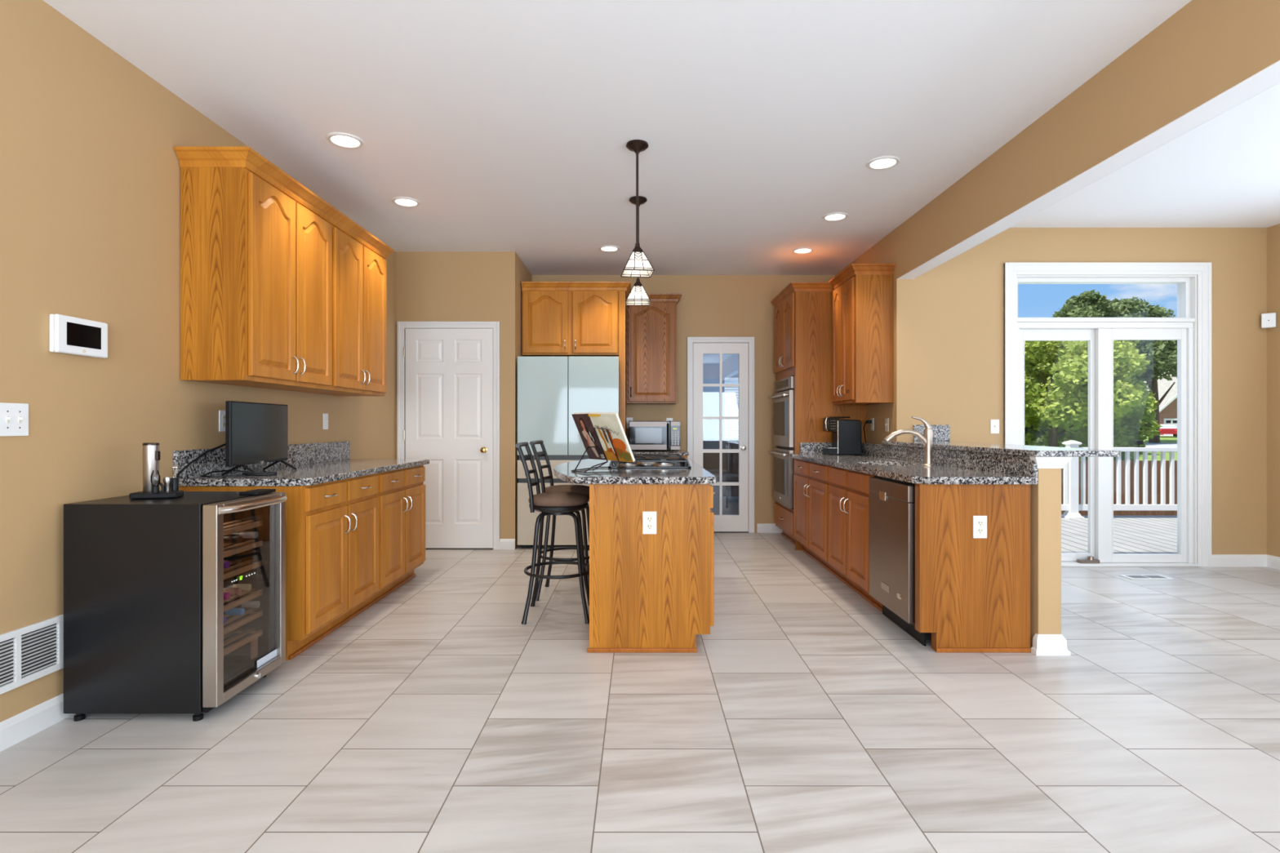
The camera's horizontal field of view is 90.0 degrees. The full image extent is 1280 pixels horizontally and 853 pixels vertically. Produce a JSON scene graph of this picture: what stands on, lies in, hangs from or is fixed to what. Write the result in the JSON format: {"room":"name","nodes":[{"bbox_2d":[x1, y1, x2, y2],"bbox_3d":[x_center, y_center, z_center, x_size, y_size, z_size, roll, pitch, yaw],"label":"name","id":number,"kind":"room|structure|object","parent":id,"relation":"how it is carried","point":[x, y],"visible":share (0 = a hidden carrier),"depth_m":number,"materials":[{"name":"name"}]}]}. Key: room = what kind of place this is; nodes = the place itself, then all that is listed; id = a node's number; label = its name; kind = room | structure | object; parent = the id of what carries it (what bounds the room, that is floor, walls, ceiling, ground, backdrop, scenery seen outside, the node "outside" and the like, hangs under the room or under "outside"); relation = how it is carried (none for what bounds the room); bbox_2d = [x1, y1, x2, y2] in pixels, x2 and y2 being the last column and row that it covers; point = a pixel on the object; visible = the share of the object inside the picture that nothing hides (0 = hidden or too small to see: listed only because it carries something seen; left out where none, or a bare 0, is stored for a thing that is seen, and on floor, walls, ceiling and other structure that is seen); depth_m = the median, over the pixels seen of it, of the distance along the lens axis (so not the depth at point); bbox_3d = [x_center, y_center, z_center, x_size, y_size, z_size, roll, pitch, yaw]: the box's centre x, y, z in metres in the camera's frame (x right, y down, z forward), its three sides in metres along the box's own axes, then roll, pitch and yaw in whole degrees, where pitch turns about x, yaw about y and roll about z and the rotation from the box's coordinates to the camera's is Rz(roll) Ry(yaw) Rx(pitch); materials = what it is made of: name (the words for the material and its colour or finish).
{"room":"kitchen","nodes":[
{"label":"kitchen","id":0,"kind":"room"},
{"bbox_2d":[0,0,395,722],"bbox_3d":[-2.387,-0.238,2.035,0.120,2.837,10.270,0,0,0],"label":"wall","id":1,"kind":"structure","parent":0,"point":[90,169],"depth_m":2.69,"materials":[{"name":"brown paint"}]},
{"bbox_2d":[0,402,28,435],"bbox_3d":[-2.318,-0.022,2.372,0.018,0.122,0.118,0,0,0],"label":"light switch","id":2,"kind":"object","parent":1,"relation":"attached to","point":[14,417],"visible":1,"depth_m":2.37,"materials":[{"name":"white plastic"}]},
{"bbox_2d":[0,614,63,694],"bbox_3d":[-2.321,0.867,2.178,0.012,0.214,0.795,0,0,0],"label":"air vent","id":3,"kind":"object","parent":1,"relation":"in","point":[32,652],"visible":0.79,"depth_m":2.44,"materials":[{"name":"white metal"}]},
{"bbox_2d":[0,693,75,751],"bbox_3d":[-2.320,1.130,2.035,0.014,0.100,10.030,0,0,0],"label":"baseboard","id":4,"kind":"structure","parent":1,"relation":"attached to","point":[14,730],"depth_m":2.44,"materials":[{"name":"white wood"}]},
{"bbox_2d":[49,313,107,358],"bbox_3d":[-2.309,-0.365,2.640,0.035,0.152,0.244,0,0,0],"label":"panel","id":5,"kind":"object","parent":1,"relation":"attached to","point":[68,335],"visible":1,"depth_m":2.61,"materials":[{"name":"white plastic"}]},
{"bbox_2d":[218,410,225,431],"bbox_3d":[-2.322,-0.025,3.570,0.008,0.117,0.072,0,0,0],"label":"wall outlet","id":6,"kind":"object","parent":1,"relation":"attached to","point":[221,413],"visible":0.77,"depth_m":3.55,"materials":[{"name":"white plastic"}]},
{"bbox_2d":[173,146,338,390],"bbox_3d":[-2.134,-0.810,3.662,0.377,1.160,0.947,0,0,0],"label":"upper cabinet","id":7,"kind":"object","parent":1,"relation":"attached to","point":[256,242],"visible":1,"depth_m":3.27,"materials":[{"name":"brown wood"}]},
{"bbox_2d":[173,441,350,478],"bbox_3d":[-2.314,0.196,4.135,0.022,0.141,1.900,0,0,0],"label":"backsplash","id":8,"kind":"structure","parent":1,"relation":"attached to","point":[305,453],"depth_m":3.85,"materials":[{"name":"stone"}]},
{"bbox_2d":[287,210,394,395],"bbox_3d":[-2.134,-0.810,4.604,0.377,1.160,0.937,0,0,0],"label":"upper cabinet","id":9,"kind":"object","parent":1,"relation":"attached to","point":[359,262],"visible":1,"depth_m":4.51,"materials":[{"name":"brown wood"}]},
{"bbox_2d":[395,251,517,549],"bbox_3d":[-1.758,-0.238,6.160,1.137,2.837,0.120,0,0,0],"label":"wall","id":10,"kind":"structure","parent":0,"point":[431,286],"depth_m":6.10,"materials":[{"name":"brown paint"}]},
{"bbox_2d":[397,321,499,549],"bbox_3d":[-1.821,0.096,6.124,0.972,2.169,0.192,0,0,0],"label":"door","id":11,"kind":"structure","parent":10,"relation":"in","point":[448,372],"depth_m":6.10,"materials":[{"name":"white wood"}]},
{"bbox_2d":[499,538,515,549],"bbox_3d":[-1.263,1.130,6.093,0.146,0.100,0.014,0,0,0],"label":"baseboard","id":12,"kind":"structure","parent":10,"relation":"attached to","point":[504,544],"depth_m":6.09,"materials":[{"name":"white wood"}]},
{"bbox_2d":[517,255,532,546],"bbox_3d":[-1.250,-0.238,6.635,0.120,2.837,0.830,0,0,0],"label":"wall","id":13,"kind":"structure","parent":0,"point":[523,273],"depth_m":6.37,"materials":[{"name":"brown paint"}]},
{"bbox_2d":[0,496,1279,852],"bbox_3d":[1.462,1.240,3.950,7.817,0.120,14.100,0,0,0],"label":"floor","id":14,"kind":"structure","parent":0,"point":[433,719],"depth_m":2.42,"materials":[{"name":"tile"}]},
{"bbox_2d":[63,488,288,721],"bbox_3d":[-1.960,0.739,2.788,0.660,0.882,0.495,0,0,0],"label":"wine cooler","id":15,"kind":"object","parent":14,"relation":"on","point":[145,631],"visible":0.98,"depth_m":2.54,"materials":[{"name":"black metal"}]},
{"bbox_2d":[128,480,183,499],"bbox_3d":[-2.081,0.273,2.762,0.170,0.076,0.105,0,0,-14],"label":"stand","id":16,"kind":"object","parent":15,"relation":"on","point":[162,494],"visible":0.87,"depth_m":2.72,"materials":[{"name":"black plastic"}]},
{"bbox_2d":[142,442,159,492],"bbox_3d":[-2.102,0.179,2.755,0.066,0.210,0.059,0,0,0],"label":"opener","id":17,"kind":"object","parent":16,"relation":"on","point":[151,452],"visible":0.92,"depth_m":2.73,"materials":[{"name":"silver metal"}]},
{"bbox_2d":[169,466,179,490],"bbox_3d":[-2.035,0.232,2.800,0.036,0.105,0.036,0,0,0],"label":"stopper","id":18,"kind":"object","parent":16,"relation":"on","point":[174,481],"visible":1,"depth_m":2.79,"materials":[{"name":"black plastic"}]},
{"bbox_2d":[223,531,257,537],"bbox_3d":[-1.905,0.500,2.925,0.305,0.074,0.074,0,0,0],"label":"wine bottle","id":19,"kind":"object","parent":15,"relation":"in","point":[244,534],"visible":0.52,"depth_m":2.91,"materials":[{"name":"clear glass"}]},
{"bbox_2d":[223,600,260,608],"bbox_3d":[-1.905,0.822,2.940,0.305,0.074,0.074,0,0,0],"label":"wine bottle","id":20,"kind":"object","parent":15,"relation":"in","point":[250,604],"visible":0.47,"depth_m":2.93,"materials":[{"name":"grey glass"}]},
{"bbox_2d":[223,629,262,656],"bbox_3d":[-1.754,0.957,2.770,0.018,0.022,0.400,0,0,0],"label":"shelf","id":21,"kind":"object","parent":15,"relation":"attached to","point":[253,637],"depth_m":2.83,"materials":[{"name":"brown wood"}]},
{"bbox_2d":[223,609,262,634],"bbox_3d":[-1.754,0.867,2.770,0.018,0.022,0.400,0,0,0],"label":"shelf","id":22,"kind":"object","parent":15,"relation":"attached to","point":[228,628],"depth_m":2.82,"materials":[{"name":"brown wood"}]},
{"bbox_2d":[223,589,262,612],"bbox_3d":[-1.754,0.772,2.770,0.018,0.022,0.400,0,0,0],"label":"shelf","id":23,"kind":"object","parent":15,"relation":"attached to","point":[229,606],"depth_m":2.81,"materials":[{"name":"brown wood"}]},
{"bbox_2d":[223,560,262,579],"bbox_3d":[-1.754,0.637,2.770,0.018,0.022,0.400,0,0,0],"label":"shelf","id":24,"kind":"object","parent":15,"relation":"attached to","point":[241,572],"depth_m":2.82,"materials":[{"name":"brown wood"}]},
{"bbox_2d":[223,540,262,557],"bbox_3d":[-1.754,0.545,2.770,0.018,0.022,0.400,0,0,0],"label":"shelf","id":25,"kind":"object","parent":15,"relation":"attached to","point":[242,548],"depth_m":2.81,"materials":[{"name":"brown wood"}]},
{"bbox_2d":[223,520,262,535],"bbox_3d":[-1.754,0.452,2.770,0.018,0.022,0.400,0,0,0],"label":"shelf","id":26,"kind":"object","parent":15,"relation":"attached to","point":[240,528],"depth_m":2.81,"materials":[{"name":"brown wood"}]},
{"bbox_2d":[178,473,378,660],"bbox_3d":[-1.982,0.742,3.668,0.682,0.876,0.913,0,0,0],"label":"base cabinet","id":27,"kind":"object","parent":14,"relation":"on","point":[332,527],"visible":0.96,"depth_m":3.44,"materials":[{"name":"brown wood"}]},
{"bbox_2d":[173,441,429,486],"bbox_3d":[-1.992,0.214,4.135,0.665,0.178,1.900,0,0,0],"label":"countertop","id":28,"kind":"structure","parent":27,"relation":"on","point":[319,463],"depth_m":3.60,"materials":[{"name":"stone"}]},
{"bbox_2d":[221,400,297,475],"bbox_3d":[-2.135,0.070,3.590,0.196,0.393,0.630,0,0,-5],"label":"television","id":29,"kind":"object","parent":28,"relation":"on","point":[256,433],"visible":0.99,"depth_m":3.52,"materials":[{"name":"black plastic"}]},
{"bbox_2d":[365,465,425,608],"bbox_3d":[-1.982,0.742,4.570,0.682,0.876,0.890,0,0,0],"label":"base cabinet","id":30,"kind":"object","parent":14,"relation":"on","point":[401,495],"visible":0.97,"depth_m":4.50,"materials":[{"name":"brown wood"}]},
{"bbox_2d":[515,441,589,624],"bbox_3d":[-0.525,0.645,3.999,0.469,1.078,0.433,0,0,-2],"label":"bar stool","id":31,"kind":"object","parent":14,"relation":"on","point":[557,503],"visible":0.98,"depth_m":3.87,"materials":[{"name":"black metal"}]},
{"bbox_2d":[529,440,589,600],"bbox_3d":[-0.518,0.645,4.496,0.469,1.078,0.433,0,0,2],"label":"bar stool","id":32,"kind":"object","parent":14,"relation":"on","point":[581,489],"visible":0.63,"depth_m":4.36,"materials":[{"name":"black metal"}]},
{"bbox_2d":[517,356,619,547],"bbox_3d":[-0.686,0.261,6.500,0.968,1.839,0.800,0,0,0],"label":"refrigerator","id":33,"kind":"object","parent":14,"relation":"on","point":[551,389],"visible":0.64,"depth_m":6.10,"materials":[{"name":"grey metal"}]},
{"bbox_2d":[586,484,715,653],"bbox_3d":[0.073,0.742,4.263,0.695,0.876,1.884,0,0,0],"label":"base cabinet","id":34,"kind":"object","parent":14,"relation":"on","point":[649,593],"visible":0.76,"depth_m":3.33,"materials":[{"name":"brown wood"}]},
{"bbox_2d":[553,457,716,484],"bbox_3d":[-0.079,0.284,4.300,0.962,0.037,2.000,0,0,0],"label":"countertop","id":35,"kind":"structure","parent":34,"relation":"on","point":[696,474],"depth_m":3.47,"materials":[{"name":"stone"}]},
{"bbox_2d":[570,427,636,473],"bbox_3d":[-0.192,0.138,3.736,0.346,0.254,0.477,0,0,22],"label":"easel","id":36,"kind":"object","parent":35,"relation":"on","point":[606,461],"visible":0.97,"depth_m":3.72,"materials":[{"name":"black metal"}]},
{"bbox_2d":[572,412,635,462],"bbox_3d":[-0.226,0.066,3.751,0.177,0.288,0.409,0,0,-43],"label":"cookbook","id":37,"kind":"object","parent":36,"relation":"on","point":[585,422],"visible":1,"depth_m":3.71,"materials":[{"name":"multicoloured paper"}]},
{"bbox_2d":[608,453,691,468],"bbox_3d":[0.062,0.239,4.420,0.525,0.054,0.900,0,0,0],"label":"cooktop","id":38,"kind":"object","parent":35,"relation":"in","point":[657,460],"visible":0.74,"depth_m":4.08,"materials":[{"name":"black"}]},
{"bbox_2d":[642,511,656,533],"bbox_3d":[0.050,0.506,3.328,0.072,0.117,0.008,0,0,0],"label":"wall outlet","id":39,"kind":"object","parent":34,"relation":"attached to","point":[649,518],"visible":1,"depth_m":3.33,"materials":[{"name":"white plastic"}]},
{"bbox_2d":[646,455,687,457],"bbox_3d":[0.170,0.742,6.725,0.620,0.876,0.638,0,0,0],"label":"base cabinet","id":40,"kind":"object","parent":14,"relation":"on","point":[684,456],"visible":0.04,"depth_m":6.44,"materials":[{"name":"brown wood"}]},
{"bbox_2d":[631,449,688,455],"bbox_3d":[0.172,0.284,6.739,0.635,0.037,0.617,0,0,0],"label":"countertop","id":41,"kind":"structure","parent":40,"relation":"on","point":[682,452],"depth_m":6.43,"materials":[{"name":"stone"}]},
{"bbox_2d":[629,421,679,451],"bbox_3d":[0.151,0.110,6.728,0.526,0.312,0.445,0,0,0],"label":"microwave","id":42,"kind":"object","parent":41,"relation":"on","point":[643,435],"visible":0.97,"depth_m":6.55,"materials":[{"name":"silver metal"}]},
{"bbox_2d":[702,439,738,508],"bbox_3d":[1.168,0.690,8.904,0.440,0.980,0.450,0,0,-29],"label":"chair","id":43,"kind":"object","parent":14,"relation":"on","point":[710,460],"visible":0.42,"depth_m":9.02,"materials":[{"name":"black"}]},
{"bbox_2d":[702,439,738,496],"bbox_3d":[1.350,0.700,10.150,1.040,0.960,0.540,0,0,0],"label":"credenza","id":44,"kind":"object","parent":14,"relation":"on","point":[733,491],"visible":0.04,"depth_m":9.90,"materials":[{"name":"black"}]},
{"bbox_2d":[793,458,839,577],"bbox_3d":[1.723,0.742,5.500,0.614,0.876,1.100,0,0,0],"label":"base cabinet","id":45,"kind":"object","parent":14,"relation":"on","point":[811,479],"visible":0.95,"depth_m":5.40,"materials":[{"name":"brown wood"}]},
{"bbox_2d":[791,442,1037,484],"bbox_3d":[1.788,0.322,4.676,0.717,0.322,2.743,0,0,0],"label":"countertop","id":46,"kind":"structure","parent":45,"relation":"on","point":[904,464],"depth_m":3.92,"materials":[{"name":"stone"}]},
{"bbox_2d":[822,417,861,454],"bbox_3d":[1.838,0.093,5.864,0.324,0.345,0.193,0,0,0],"label":"coffee maker","id":47,"kind":"object","parent":46,"relation":"on","point":[846,433],"visible":1,"depth_m":5.77,"materials":[{"name":"black plastic"}]},
{"bbox_2d":[884,416,933,466],"bbox_3d":[1.787,0.102,4.258,0.316,0.328,0.067,0,0,8],"label":"faucet","id":48,"kind":"object","parent":46,"relation":"on","point":[926,438],"visible":1,"depth_m":4.23,"materials":[{"name":"silver metal"}]},
{"bbox_2d":[770,281,866,550],"bbox_3d":[1.781,-0.084,6.471,0.731,2.527,0.932,0,0,0],"label":"tall cabinet","id":49,"kind":"object","parent":14,"relation":"on","point":[802,310],"visible":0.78,"depth_m":6.05,"materials":[{"name":"brown wood"}]},
{"bbox_2d":[768,375,794,509],"bbox_3d":[1.730,0.165,6.497,0.714,1.280,0.764,0,0,0],"label":"double oven","id":50,"kind":"object","parent":49,"relation":"in","point":[784,398],"visible":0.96,"depth_m":6.33,"materials":[{"name":"silver metal"}]},
{"bbox_2d":[827,466,882,612],"bbox_3d":[1.723,0.742,4.495,0.614,0.876,0.910,0,0,0],"label":"base cabinet","id":51,"kind":"object","parent":14,"relation":"on","point":[848,492],"visible":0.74,"depth_m":4.42,"materials":[{"name":"brown wood"}]},
{"bbox_2d":[868,475,926,646],"bbox_3d":[1.715,0.748,3.717,0.570,0.865,0.591,0,0,0],"label":"dishwasher","id":52,"kind":"object","parent":14,"relation":"on","point":[891,501],"visible":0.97,"depth_m":3.63,"materials":[{"name":"silver metal"}]},
{"bbox_2d":[915,483,1031,652],"bbox_3d":[1.758,0.742,3.371,0.600,0.876,0.098,0,0,0],"label":"end panel","id":53,"kind":"object","parent":14,"relation":"on","point":[972,594],"visible":0.87,"depth_m":3.33,"materials":[{"name":"brown wood"}]},
{"bbox_2d":[973,515,986,537],"bbox_3d":[1.770,0.528,3.330,0.072,0.117,0.008,0,0,0],"label":"wall outlet","id":54,"kind":"object","parent":53,"relation":"attached to","point":[980,522],"visible":1,"depth_m":3.33,"materials":[{"name":"white plastic"}]},
{"bbox_2d":[1119,574,1173,579],"bbox_3d":[3.930,1.176,4.970,0.320,0.007,0.140,0,0,0],"label":"floor vent","id":55,"kind":"object","parent":14,"relation":"in","point":[1130,576],"visible":1,"depth_m":4.96,"materials":[{"name":"white metal"}]},
{"bbox_2d":[43,0,1279,275],"bbox_3d":[1.462,-1.717,2.035,7.817,0.120,10.270,0,0,0],"label":"ceiling","id":56,"kind":"structure","parent":0,"point":[510,124],"depth_m":3.41,"materials":[{"name":"white paint"}]},
{"bbox_2d":[326,132,364,148],"bbox_3d":[-1.710,-1.652,3.715,0.200,0.008,0.200,0,0,0],"label":"recessed light","id":57,"kind":"object","parent":56,"relation":"in","point":[342,140],"visible":1,"depth_m":3.71,"materials":[{"name":"white plastic"}]},
{"bbox_2d":[391,196,420,207],"bbox_3d":[-1.730,-1.652,4.734,0.200,0.008,0.200,0,0,0],"label":"recessed light","id":58,"kind":"object","parent":56,"relation":"in","point":[400,201],"visible":1,"depth_m":4.74,"materials":[{"name":"white plastic"}]},
{"bbox_2d":[620,139,654,277],"bbox_3d":[-0.016,-1.274,3.770,0.183,0.763,0.183,0,0,-7],"label":"pendant lamp","id":59,"kind":"object","parent":56,"relation":"hanging from","point":[637,265],"visible":1,"depth_m":3.74,"materials":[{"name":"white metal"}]},
{"bbox_2d":[625,195,650,306],"bbox_3d":[-0.014,-1.274,4.680,0.183,0.763,0.183,0,0,0],"label":"pendant lamp","id":60,"kind":"object","parent":56,"relation":"hanging from","point":[637,295],"visible":0.9,"depth_m":4.64,"materials":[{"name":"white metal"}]},
{"bbox_2d":[822,212,848,221],"bbox_3d":[1.546,-1.652,5.070,0.200,0.008,0.200,0,0,0],"label":"recessed light","id":61,"kind":"object","parent":56,"relation":"in","point":[835,216],"visible":1,"depth_m":5.07,"materials":[{"name":"white plastic"}]},
{"bbox_2d":[866,155,900,169],"bbox_3d":[1.530,-1.652,4.030,0.200,0.008,0.200,0,0,0],"label":"recessed light","id":62,"kind":"object","parent":56,"relation":"in","point":[882,162],"visible":1,"depth_m":4.03,"materials":[{"name":"white plastic"}]},
{"bbox_2d":[532,275,835,533],"bbox_3d":[0.420,-0.238,7.110,3.460,2.837,0.120,0,0,0],"label":"wall","id":63,"kind":"structure","parent":0,"point":[708,305],"depth_m":7.05,"materials":[{"name":"brown paint"}]},
{"bbox_2d":[520,281,631,437],"bbox_3d":[-0.635,-0.123,6.691,1.085,2.607,0.710,0,0,0],"label":"upper cabinet","id":64,"kind":"object","parent":63,"relation":"attached to","point":[560,318],"visible":0.98,"depth_m":6.37,"materials":[{"name":"brown wood"}]},
{"bbox_2d":[626,293,682,404],"bbox_3d":[0.148,-0.807,6.858,0.582,1.145,0.375,0,0,0],"label":"upper cabinet","id":65,"kind":"object","parent":63,"relation":"attached to","point":[651,330],"visible":0.88,"depth_m":6.70,"materials":[{"name":"brown wood"}]},
{"bbox_2d":[687,337,754,533],"bbox_3d":[0.889,0.103,7.074,0.737,2.154,0.192,0,0,0],"label":"door","id":66,"kind":"structure","parent":63,"relation":"in","point":[744,522],"depth_m":7.04,"materials":[{"name":"white wood"}]},
{"bbox_2d":[756,523,782,533],"bbox_3d":[1.445,1.130,7.043,0.310,0.100,0.014,0,0,0],"label":"baseboard","id":67,"kind":"structure","parent":63,"relation":"attached to","point":[761,527],"depth_m":7.04,"materials":[{"name":"white wood"}]},
{"bbox_2d":[702,354,738,439],"bbox_3d":[1.300,-0.238,10.960,3.800,2.837,0.120,0,0,0],"label":"window pane","id":68,"kind":"structure","parent":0,"point":[710,362],"depth_m":10.90,"materials":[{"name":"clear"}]},
{"bbox_2d":[724,377,738,439],"bbox_3d":[1.870,-0.197,10.855,0.860,1.226,0.050,0,0,0],"label":"window blind","id":69,"kind":"object","parent":68,"relation":"attached to","point":[726,379],"visible":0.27,"depth_m":10.86,"materials":[{"name":"white"}]},
{"bbox_2d":[1030,468,1061,648],"bbox_3d":[2.120,0.670,4.335,0.120,1.020,2.050,0,0,0],"label":"wall","id":70,"kind":"structure","parent":0,"point":[1045,495],"depth_m":3.31,"materials":[{"name":"brown paint"}]},
{"bbox_2d":[861,442,1037,476],"bbox_3d":[2.090,0.213,4.676,0.114,0.105,2.743,0,0,0],"label":"backsplash","id":71,"kind":"structure","parent":70,"relation":"attached to","point":[1023,465],"depth_m":4.02,"materials":[{"name":"stone"}]},
{"bbox_2d":[881,440,1119,456],"bbox_3d":[2.300,0.143,4.309,0.560,0.031,2.095,0,0,0],"label":"countertop","id":72,"kind":"structure","parent":70,"relation":"on","point":[1007,449],"depth_m":3.69,"materials":[{"name":"stone"}]},
{"bbox_2d":[1030,633,1070,655],"bbox_3d":[2.120,1.130,4.321,0.176,0.100,2.078,0,0,0],"label":"trim","id":73,"kind":"structure","parent":70,"relation":"attached to","point":[1042,644],"depth_m":3.29,"materials":[{"name":"white wood"}]},
{"bbox_2d":[1029,456,1071,468],"bbox_3d":[2.120,0.191,4.318,0.188,0.062,2.084,0,0,0],"label":"trim","id":74,"kind":"structure","parent":70,"relation":"attached to","point":[1042,462],"depth_m":3.29,"materials":[{"name":"white wood"}]},
{"bbox_2d":[835,0,1279,444],"bbox_3d":[2.217,-0.238,2.035,0.135,2.837,10.270,0,0,0],"label":"wall","id":75,"kind":"structure","parent":0,"point":[1206,48],"depth_m":3.08,"materials":[{"name":"brown paint"}]},
{"bbox_2d":[828,263,895,404],"bbox_3d":[1.961,-0.778,5.712,0.371,1.167,0.667,0,0,0],"label":"upper cabinet","id":76,"kind":"object","parent":75,"relation":"attached to","point":[862,294],"visible":1,"depth_m":5.42,"materials":[{"name":"brown wood"}]},
{"bbox_2d":[897,60,1279,279],"bbox_3d":[2.220,-1.441,1.130,0.138,0.432,8.460,0,0,0],"label":"ceiling beam","id":77,"kind":"structure","parent":75,"relation":"attached to","point":[1268,77],"depth_m":2.90,"materials":[{"name":"white paint"}]},
{"bbox_2d":[912,227,1266,564],"bbox_3d":[3.768,-0.238,5.430,2.965,2.837,0.140,0,0,0],"label":"wall","id":78,"kind":"structure","parent":0,"point":[958,304],"depth_m":5.36,"materials":[{"name":"brown paint"}]},
{"bbox_2d":[913,425,950,440],"bbox_3d":[2.436,0.061,5.348,0.298,0.132,0.021,0,0,0],"label":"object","id":79,"kind":"object","parent":78,"relation":"attached to","point":[940,433],"visible":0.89,"depth_m":5.34,"materials":[{"name":"stone"}]},
{"bbox_2d":[1017,277,1195,322],"bbox_3d":[3.905,-1.065,5.432,1.519,0.390,0.136,0,0,0],"label":"window","id":80,"kind":"structure","parent":78,"relation":"in","point":[1183,283],"depth_m":5.41,"materials":[{"name":"white"}]},
{"bbox_2d":[1004,262,1211,567],"bbox_3d":[3.905,-0.090,5.416,1.720,2.540,0.168,0,0,0],"label":"door","id":81,"kind":"structure","parent":78,"relation":"in","point":[1100,336],"depth_m":5.38,"materials":[{"name":"white"}]},
{"bbox_2d":[1261,312,1275,328],"bbox_3d":[5.213,-0.870,5.310,0.087,0.120,0.052,0,0,40],"label":"sensor","id":82,"kind":"object","parent":78,"relation":"attached to","point":[1268,320],"visible":1,"depth_m":5.29,"materials":[{"name":"white plastic"}]},
{"bbox_2d":[1266,223,1279,557],"bbox_3d":[5.310,-0.238,1.200,0.120,2.837,8.600,0,0,0],"label":"wall","id":83,"kind":"structure","parent":0,"point":[1273,232],"depth_m":5.30,"materials":[{"name":"brown paint"}]},
{"bbox_2d":[1211,554,1279,569],"bbox_3d":[5.013,1.130,1.190,0.475,0.100,8.340,0,0,0],"label":"baseboard","id":84,"kind":"structure","parent":83,"relation":"attached to","point":[1217,560],"depth_m":5.34,"materials":[{"name":"white wood"}]},
{"label":"outside","id":85,"kind":"structure","parent":0,"visible":0},
{"bbox_2d":[1061,515,1177,553],"bbox_3d":[6.600,1.305,7.125,10.800,0.150,3.250,0,0,0],"label":"deck","id":86,"kind":"object","parent":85,"point":[1131,534],"visible":0.12,"depth_m":7.24,"materials":[{"name":"white wood"}]},
{"bbox_2d":[1061,440,1177,519],"bbox_3d":[6.600,0.713,8.520,5.400,1.035,0.200,0,0,0],"label":"deck railing","id":87,"kind":"object","parent":86,"relation":"on","point":[1070,505],"visible":0.34,"depth_m":8.50,"materials":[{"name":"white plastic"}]},
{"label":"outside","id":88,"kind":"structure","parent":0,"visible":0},
{"bbox_2d":[724,428,1177,460],"bbox_3d":[55.000,1.505,74.000,230.000,1.850,132.000,0,0,0],"label":"ground","id":89,"kind":"structure","parent":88,"point":[1163,439],"depth_m":66.02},
{"bbox_2d":[1024,370,1066,446],"bbox_3d":[25.530,-1.090,42.542,9.129,7.787,8.735,0,0,0],"label":"tree","id":90,"kind":"object","parent":89,"relation":"on","point":[1036,435],"visible":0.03,"depth_m":41.09,"materials":[{"name":"green plant"}]},
{"bbox_2d":[1024,340,1148,460],"bbox_3d":[20.382,-0.765,31.814,7.640,8.206,8.054,0,0,38],"label":"leafy tree","id":91,"kind":"object","parent":89,"relation":"on","point":[1056,401],"visible":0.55,"depth_m":29.66,"materials":[{"name":"green plant"}]},
{"bbox_2d":[1052,289,1131,380],"bbox_3d":[42.097,-5.268,60.349,6.455,14.707,7.088,0,0,3],"label":"tree","id":92,"kind":"object","parent":89,"relation":"on","point":[1086,304],"visible":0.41,"depth_m":59.25,"materials":[{"name":"green plant"}]},
{"bbox_2d":[1032,346,1163,460],"bbox_3d":[24.062,-1.364,34.017,5.589,8.258,4.476,0,0,-9],"label":"leafy tree","id":93,"kind":"object","parent":89,"relation":"on","point":[1140,428],"visible":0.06,"depth_m":32.63,"materials":[{"name":"green plant"}]},
{"bbox_2d":[1061,460,1177,515],"bbox_3d":[15.557,1.640,15.565,22.115,1.580,0.130,0,0,0],"label":"fence","id":94,"kind":"object","parent":89,"relation":"on","point":[1122,462],"visible":0.03,"depth_m":15.50,"materials":[{"name":"wood"}]},
{"bbox_2d":[1113,340,1158,460],"bbox_3d":[27.788,-1.481,38.030,4.505,8.437,4.990,0,0,-26],"label":"leafy tree","id":95,"kind":"object","parent":89,"relation":"on","point":[1131,343],"visible":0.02,"depth_m":36.87,"materials":[{"name":"green plant"}]},
{"bbox_2d":[1103,296,1177,391],"bbox_3d":[47.209,-5.196,61.324,8.671,14.563,8.315,0,0,0],"label":"tree","id":96,"kind":"object","parent":89,"relation":"on","point":[1155,351],"visible":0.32,"depth_m":59.18,"materials":[{"name":"green plant"}]},
{"bbox_2d":[1138,304,1177,443],"bbox_3d":[50.900,-4.996,63.084,7.907,13.962,7.578,0,0,-34],"label":"tree","id":97,"kind":"object","parent":89,"relation":"on","point":[1153,384],"visible":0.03,"depth_m":62.72,"materials":[{"name":"green plant"}]},
{"bbox_2d":[1143,371,1177,435],"bbox_3d":[76.150,-2.989,92.750,20.500,8.960,22.500,0,0,0],"label":"brick house","id":98,"kind":"structure","parent":89,"relation":"on","point":[1168,406],"depth_m":82.00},
{"bbox_2d":[1160,423,1177,436],"bbox_3d":[62.094,0.552,75.492,1.840,1.475,4.220,0,0,36],"label":"car","id":99,"kind":"object","parent":89,"relation":"on","point":[1167,428],"visible":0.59,"depth_m":73.94,"materials":[{"name":"red metal"}]},
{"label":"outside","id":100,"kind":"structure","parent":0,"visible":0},
{"bbox_2d":[1143,435,1177,452],"bbox_3d":[55.000,1.648,66.000,230.000,0.815,32.000,0,0,0],"label":"road","id":101,"kind":"structure","parent":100,"point":[1148,445],"depth_m":58.53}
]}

